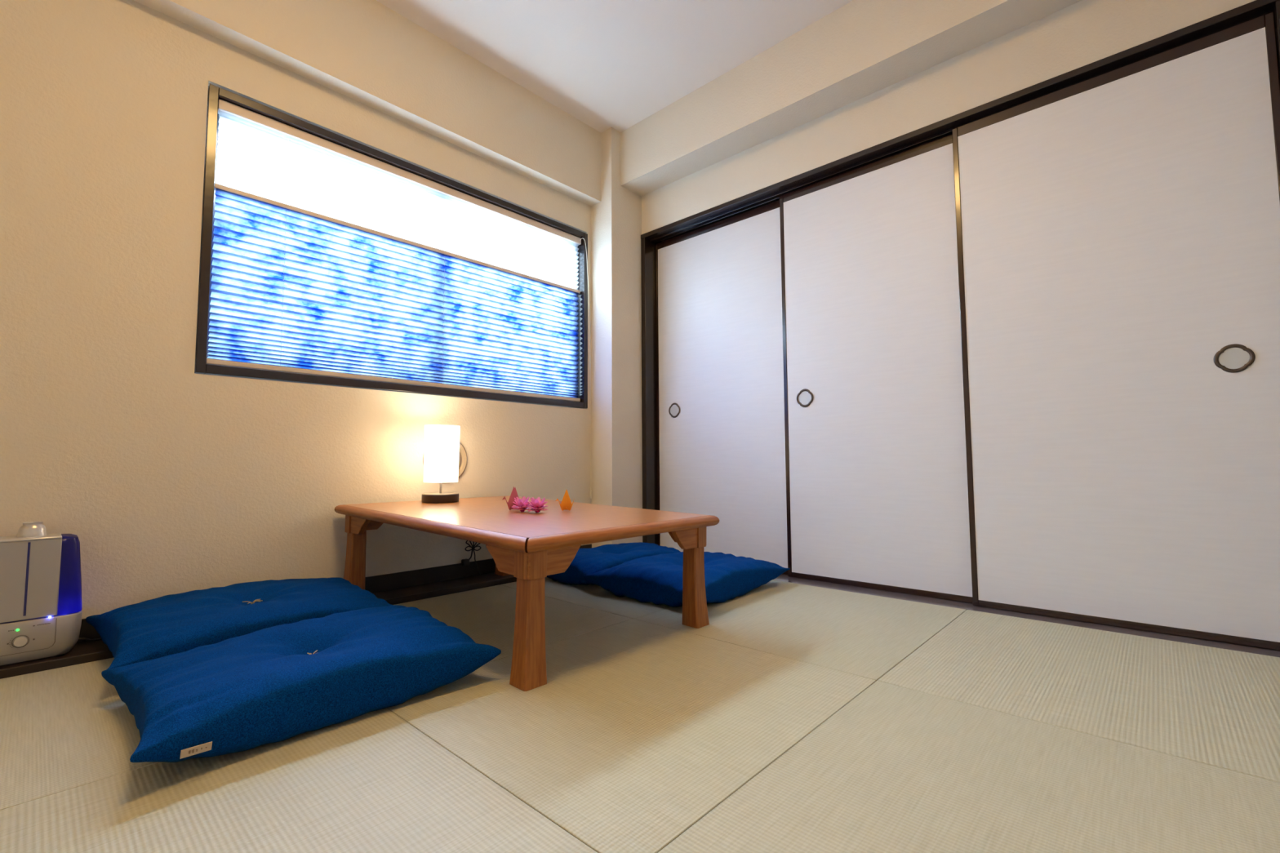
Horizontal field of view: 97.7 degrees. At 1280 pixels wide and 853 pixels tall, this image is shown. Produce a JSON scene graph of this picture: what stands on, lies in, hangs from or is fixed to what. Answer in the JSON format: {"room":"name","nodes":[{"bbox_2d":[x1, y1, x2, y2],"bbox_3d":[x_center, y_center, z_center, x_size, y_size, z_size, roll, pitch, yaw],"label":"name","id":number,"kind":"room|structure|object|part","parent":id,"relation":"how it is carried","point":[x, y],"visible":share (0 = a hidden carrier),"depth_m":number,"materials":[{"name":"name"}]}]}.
{"room":"japanese tatami room","nodes":[
{"label":"japanese tatami room","id":0,"kind":"room"},
{"bbox_2d":[0,0,642,618],"bbox_3d":[-1.253,-0.522,2.084,0.307,2.430,3.890,-4,-5,43],"label":"wall","id":1,"kind":"structure","parent":0,"point":[169,478],"depth_m":1.88,"materials":[{"name":"beige paint"}]},
{"bbox_2d":[76,544,591,643],"bbox_3d":[-1.386,0.607,1.872,0.008,0.066,3.299,-4,-5,43],"label":"baseboard","id":2,"kind":"structure","parent":1,"relation":"attached to","point":[386,582],"depth_m":2.36,"materials":[{"name":"black wood"}]},
{"bbox_2d":[194,83,587,408],"bbox_3d":[-0.932,-0.633,2.556,0.141,0.994,1.729,-4,-5,43],"label":"window","id":3,"kind":"structure","parent":1,"relation":"in","point":[215,93],"depth_m":2.15,"materials":[{"name":"paint"}]},
{"bbox_3d":[-1.236,-0.649,2.304,0.022,0.936,0.892,-4,-5,43],"label":"sash","id":4,"kind":"part","parent":3,"relation":"part of","materials":[{"name":"grey"}]},
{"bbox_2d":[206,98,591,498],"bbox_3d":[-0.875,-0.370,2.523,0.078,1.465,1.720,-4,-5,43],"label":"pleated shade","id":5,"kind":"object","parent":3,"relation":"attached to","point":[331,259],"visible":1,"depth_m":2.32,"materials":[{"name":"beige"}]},
{"bbox_3d":[-1.324,-0.654,2.084,0.001,0.885,0.001,-4,-5,43],"label":"lift cord","id":6,"kind":"part","parent":5,"relation":"part of","materials":[{"name":"beige fabric"}]},
{"bbox_3d":[-0.906,-0.183,2.503,0.028,0.018,1.665,-4,-5,43],"label":"rail","id":7,"kind":"part","parent":5,"relation":"part of","materials":[{"name":"beige"}]},
{"bbox_3d":[-0.910,-0.794,2.544,0.026,0.016,1.665,-4,-5,43],"label":"rail","id":8,"kind":"part","parent":5,"relation":"part of","materials":[{"name":"beige"}]},
{"bbox_3d":[-0.911,-1.084,2.563,0.040,0.035,1.665,-4,-5,43],"label":"head rail","id":9,"kind":"part","parent":5,"relation":"part of","materials":[{"name":"beige"}]},
{"bbox_3d":[-0.893,-0.626,2.549,0.001,0.885,0.001,-4,-5,43],"label":"lift cord","id":10,"kind":"part","parent":5,"relation":"part of","materials":[{"name":"beige fabric"}]},
{"bbox_3d":[-0.469,-0.598,3.007,0.001,0.885,0.001,-4,-5,43],"label":"lift cord","id":11,"kind":"part","parent":5,"relation":"part of","materials":[{"name":"beige fabric"}]},
{"bbox_3d":[-0.302,-0.365,3.105,0.075,1.392,0.026,2,-4,-27],"label":"pull cord","id":12,"kind":"part","parent":5,"relation":"part of","materials":[{"name":"beige plastic"}]},
{"bbox_2d":[422,442,466,483],"bbox_3d":[-0.858,0.147,2.473,0.016,0.208,0.208,-4,-5,43],"label":"air vent","id":13,"kind":"object","parent":1,"relation":"in","point":[462,453],"visible":0.22,"depth_m":2.53,"materials":[{"name":"beige plastic"}]},
{"bbox_3d":[-0.859,0.147,2.475,0.012,0.158,0.158,-4,-5,43],"label":"plate","id":14,"kind":"part","parent":13,"relation":"part of","materials":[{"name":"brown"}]},
{"bbox_2d":[461,540,480,575],"bbox_3d":[-0.771,0.518,2.519,0.130,0.308,0.027,3,-5,-41],"label":"power cable","id":15,"kind":"object","parent":1,"relation":"attached to","point":[464,562],"visible":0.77,"depth_m":2.52,"materials":[{"name":"black plastic"}]},
{"bbox_2d":[376,0,852,133],"bbox_3d":[-0.308,-1.847,1.291,2.899,0.100,3.890,-4,-5,43],"label":"ceiling","id":16,"kind":"structure","parent":0,"point":[605,64],"depth_m":2.48,"materials":[{"name":"white paint"}]},
{"bbox_2d":[620,0,1255,234],"bbox_3d":[0.976,-0.515,2.362,2.592,2.430,0.378,-4,-5,43],"label":"wall","id":17,"kind":"structure","parent":0,"point":[864,74],"depth_m":2.32,"materials":[{"name":"beige paint"}]},
{"bbox_2d":[655,200,787,574],"bbox_3d":[0.417,-0.190,2.965,0.857,1.822,0.029,-4,-5,43],"label":"door","id":18,"kind":"structure","parent":17,"relation":"in","point":[721,434],"depth_m":2.92,"materials":[{"name":"white paper"}]},
{"bbox_3d":[0.194,-0.091,3.149,0.084,0.084,0.006,-4,-5,43],"label":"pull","id":19,"kind":"part","parent":18,"relation":"part of","materials":[{"name":"brown metal"}]},
{"bbox_3d":[0.195,-0.091,3.150,0.062,0.062,0.002,-4,-5,43],"label":"pull dish","id":20,"kind":"part","parent":18,"relation":"part of","materials":[{"name":"grey metal"}]},
{"bbox_3d":[0.414,-1.081,3.025,0.819,0.037,0.025,-4,-5,43],"label":"rail","id":21,"kind":"part","parent":18,"relation":"part of","materials":[{"name":"black"}]},
{"bbox_2d":[779,133,973,603],"bbox_3d":[0.982,-0.230,2.401,0.791,1.822,0.029,-4,-5,43],"label":"door","id":22,"kind":"structure","parent":17,"relation":"in","point":[877,491],"depth_m":2.36,"materials":[{"name":"white paper"}]},
{"bbox_3d":[0.762,-0.132,2.583,0.084,0.084,0.006,-4,-5,43],"label":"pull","id":23,"kind":"part","parent":22,"relation":"part of","materials":[{"name":"brown metal"}]},
{"bbox_3d":[0.763,-0.132,2.584,0.062,0.062,0.002,-4,-5,43],"label":"pull dish","id":24,"kind":"part","parent":22,"relation":"part of","materials":[{"name":"grey metal"}]},
{"bbox_3d":[0.978,-1.121,2.462,0.753,0.037,0.025,-4,-5,43],"label":"rail","id":25,"kind":"part","parent":22,"relation":"part of","materials":[{"name":"black"}]},
{"bbox_3d":[0.988,0.668,2.343,0.753,0.022,0.025,-4,-5,43],"label":"rail","id":26,"kind":"part","parent":22,"relation":"part of","materials":[{"name":"black"}]},
{"bbox_2d":[640,0,1279,544],"bbox_3d":[0.976,-0.247,2.416,2.492,1.862,0.155,-4,-5,43],"label":"door frame","id":27,"kind":"structure","parent":17,"relation":"attached to","point":[1252,10],"depth_m":2.48,"materials":[{"name":"paint"}]},
{"bbox_2d":[773,573,1279,657],"bbox_3d":[0.966,0.691,2.337,2.492,0.020,0.200,-4,-5,43],"label":"door sill","id":28,"kind":"structure","parent":17,"relation":"attached to","point":[945,602],"depth_m":1.91,"materials":[{"name":"grey"}]},
{"bbox_2d":[951,11,1279,650],"bbox_3d":[1.536,-0.270,1.845,0.836,1.822,0.029,-4,-5,43],"label":"door","id":29,"kind":"structure","parent":17,"relation":"in","point":[1118,229],"depth_m":1.79,"materials":[{"name":"white paper"}]},
{"bbox_3d":[1.532,-1.161,1.905,0.798,0.037,0.025,-4,-5,43],"label":"rail","id":30,"kind":"part","parent":29,"relation":"part of","materials":[{"name":"black"}]},
{"bbox_3d":[1.542,0.628,1.787,0.798,0.022,0.025,-4,-5,43],"label":"rail","id":31,"kind":"part","parent":29,"relation":"part of","materials":[{"name":"black"}]},
{"bbox_3d":[1.740,-0.200,1.638,0.062,0.062,0.002,-4,-5,43],"label":"pull dish","id":32,"kind":"part","parent":29,"relation":"part of","materials":[{"name":"grey metal"}]},
{"bbox_3d":[1.739,-0.200,1.637,0.084,0.084,0.006,-4,-5,43],"label":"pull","id":33,"kind":"part","parent":29,"relation":"part of","materials":[{"name":"brown metal"}]},
{"bbox_3d":[-0.260,0.669,1.161,2.899,0.120,3.990,-4,-5,43],"label":"floor","id":34,"kind":"structure","parent":0,"visible":0},
{"bbox_2d":[0,657,157,810],"bbox_3d":[-1.206,0.629,1.231,0.812,0.020,0.868,-4,-5,43],"label":"mat","id":35,"kind":"object","parent":34,"relation":"on","point":[64,728],"visible":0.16,"depth_m":1.12,"materials":[{"name":"beige wicker"}]},
{"bbox_2d":[85,577,393,669],"bbox_3d":[-1.170,0.574,1.685,0.518,0.143,0.683,-4,-5,41],"label":"floor cushion","id":36,"kind":"object","parent":35,"relation":"on","point":[166,625],"visible":0.8,"depth_m":1.55,"materials":[{"name":"fabric"}]},
{"bbox_2d":[101,604,501,762],"bbox_3d":[-0.770,0.553,1.308,0.543,0.134,0.678,-4,-5,43],"label":"floor cushion","id":37,"kind":"object","parent":35,"relation":"on","point":[282,682],"visible":1,"depth_m":1.16,"materials":[{"name":"fabric"}]},
{"bbox_2d":[0,573,516,679],"bbox_3d":[-1.330,0.657,1.817,0.162,0.041,3.299,-4,-5,43],"label":"board","id":38,"kind":"object","parent":34,"relation":"on","point":[88,651],"depth_m":2.13,"materials":[{"name":"black wood"}]},
{"bbox_2d":[0,521,102,666],"bbox_3d":[-1.588,0.440,1.542,0.142,0.359,0.358,-4,-5,43],"label":"humidifier","id":39,"kind":"object","parent":38,"relation":"on","point":[41,612],"visible":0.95,"depth_m":1.47,"materials":[{"name":"white plastic"}]},
{"bbox_3d":[-1.639,0.401,1.495,0.134,0.206,0.214,-4,-5,43],"label":"water tank","id":40,"kind":"part","parent":39,"relation":"part of","materials":[{"name":"blue"}]},
{"bbox_3d":[-1.565,0.614,1.645,0.017,0.022,0.162,-3,-5,34],"label":"power cord","id":41,"kind":"part","parent":39,"relation":"part of","materials":[{"name":"black plastic"}]},
{"bbox_2d":[0,707,597,852],"bbox_3d":[-0.608,0.589,0.680,0.813,0.020,0.868,-4,-5,43],"label":"mat","id":42,"kind":"object","parent":34,"relation":"on","point":[371,782],"visible":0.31,"depth_m":0.87,"materials":[{"name":"beige wicker"}]},
{"bbox_2d":[395,585,632,663],"bbox_3d":[-0.616,0.668,1.869,0.812,0.020,0.868,-4,-5,43],"label":"mat","id":43,"kind":"object","parent":34,"relation":"on","point":[486,615],"visible":0.36,"depth_m":1.95,"materials":[{"name":"beige wicker"}]},
{"bbox_2d":[499,577,671,618],"bbox_3d":[-0.021,0.707,2.512,0.812,0.020,0.880,-4,-5,43],"label":"mat","id":44,"kind":"object","parent":34,"relation":"on","point":[594,597],"visible":0.2,"depth_m":2.19,"materials":[{"name":"beige wicker"}]},
{"bbox_2d":[546,542,679,585],"bbox_3d":[-0.123,0.647,2.686,0.414,0.122,0.704,-4,-5,44],"label":"floor cushion","id":45,"kind":"object","parent":44,"relation":"on","point":[593,560],"visible":0.48,"depth_m":2.51,"materials":[{"name":"fabric"}]},
{"bbox_2d":[582,551,790,607],"bbox_3d":[0.211,0.624,2.364,0.559,0.121,0.714,-4,-5,41],"label":"floor cushion","id":46,"kind":"object","parent":44,"relation":"on","point":[657,580],"visible":0.76,"depth_m":2.19,"materials":[{"name":"fabric"}]},
{"bbox_2d":[386,618,875,852],"bbox_3d":[-0.017,0.628,1.318,0.813,0.020,0.868,-4,-5,43],"label":"mat","id":47,"kind":"object","parent":34,"relation":"on","point":[637,731],"visible":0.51,"depth_m":1.14,"materials":[{"name":"beige wicker"}]},
{"bbox_2d":[334,495,719,691],"bbox_3d":[-0.446,0.473,1.976,1.215,0.356,0.781,-2,-4,43],"label":"table","id":48,"kind":"object","parent":47,"relation":"on","point":[528,546],"visible":0.95,"depth_m":1.65,"materials":[{"name":"brown wood"}]},
{"bbox_3d":[-1.077,0.521,2.102,0.067,0.262,0.067,-2,-4,43],"label":"leg","id":49,"kind":"part","parent":48,"relation":"part of","materials":[{"name":"brown wood"}]},
{"bbox_2d":[421,424,460,502],"bbox_3d":[-0.810,0.151,2.282,0.143,0.309,0.143,-2,-4,43],"label":"table lamp","id":50,"kind":"object","parent":48,"relation":"on","point":[442,442],"visible":1,"depth_m":2.23,"materials":[{"name":"white"}]},
{"bbox_3d":[-0.810,0.111,2.284,0.137,0.229,0.137,-2,-4,43],"label":"lamp shade","id":51,"kind":"part","parent":50,"relation":"part of","materials":[{"name":"fabric"}]},
{"bbox_3d":[-0.625,0.551,2.591,0.067,0.262,0.067,-2,-4,43],"label":"leg","id":52,"kind":"part","parent":48,"relation":"part of","materials":[{"name":"brown wood"}]},
{"bbox_2d":[502,486,523,510],"bbox_3d":[-0.446,0.252,1.961,0.070,0.083,0.029,0,-4,-1],"label":"crane","id":53,"kind":"object","parent":48,"relation":"on","point":[513,495],"visible":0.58,"depth_m":1.95,"materials":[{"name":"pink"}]},
{"bbox_2d":[511,496,532,511],"bbox_3d":[-0.401,0.266,1.907,0.069,0.052,0.071,-1,-4,31],"label":"flower","id":54,"kind":"object","parent":48,"relation":"on","point":[522,504],"visible":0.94,"depth_m":1.89,"materials":[{"name":"pink paper"}]},
{"bbox_3d":[-0.268,0.490,1.356,0.067,0.262,0.067,-2,-4,43],"label":"leg","id":55,"kind":"part","parent":48,"relation":"part of","materials":[{"name":"brown wood"}]},
{"bbox_2d":[526,497,547,512],"bbox_3d":[-0.346,0.265,1.885,0.069,0.052,0.071,3,-5,-32],"label":"flower","id":56,"kind":"object","parent":48,"relation":"on","point":[537,505],"visible":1,"depth_m":1.87,"materials":[{"name":"pink paper"}]},
{"bbox_2d":[555,489,574,511],"bbox_3d":[-0.261,0.257,1.955,0.064,0.076,0.027,-1,-4,16],"label":"crane","id":57,"kind":"object","parent":48,"relation":"on","point":[566,504],"visible":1,"depth_m":1.95,"materials":[{"name":"orange paper"}]},
{"bbox_3d":[0.184,0.520,1.845,0.067,0.262,0.067,-2,-4,43],"label":"leg","id":58,"kind":"part","parent":48,"relation":"part of","materials":[{"name":"brown wood"}]},
{"bbox_2d":[634,579,966,681],"bbox_3d":[0.577,0.668,1.961,0.813,0.020,0.880,-4,-5,43],"label":"mat","id":59,"kind":"object","parent":34,"relation":"on","point":[867,636],"visible":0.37,"depth_m":1.83,"materials":[{"name":"beige wicker"}]},
{"bbox_2d":[657,680,1279,852],"bbox_3d":[0.581,0.589,0.767,0.813,0.020,0.868,-4,-5,43],"label":"mat","id":60,"kind":"object","parent":34,"relation":"on","point":[897,769],"visible":1,"depth_m":0.89,"materials":[{"name":"beige wicker"}]},
{"bbox_2d":[877,609,1279,782],"bbox_3d":[1.176,0.628,1.409,0.813,0.020,0.880,-4,-5,43],"label":"mat","id":61,"kind":"object","parent":34,"relation":"on","point":[1213,706],"visible":0.77,"depth_m":1.33,"materials":[{"name":"beige wicker"}]}
]}

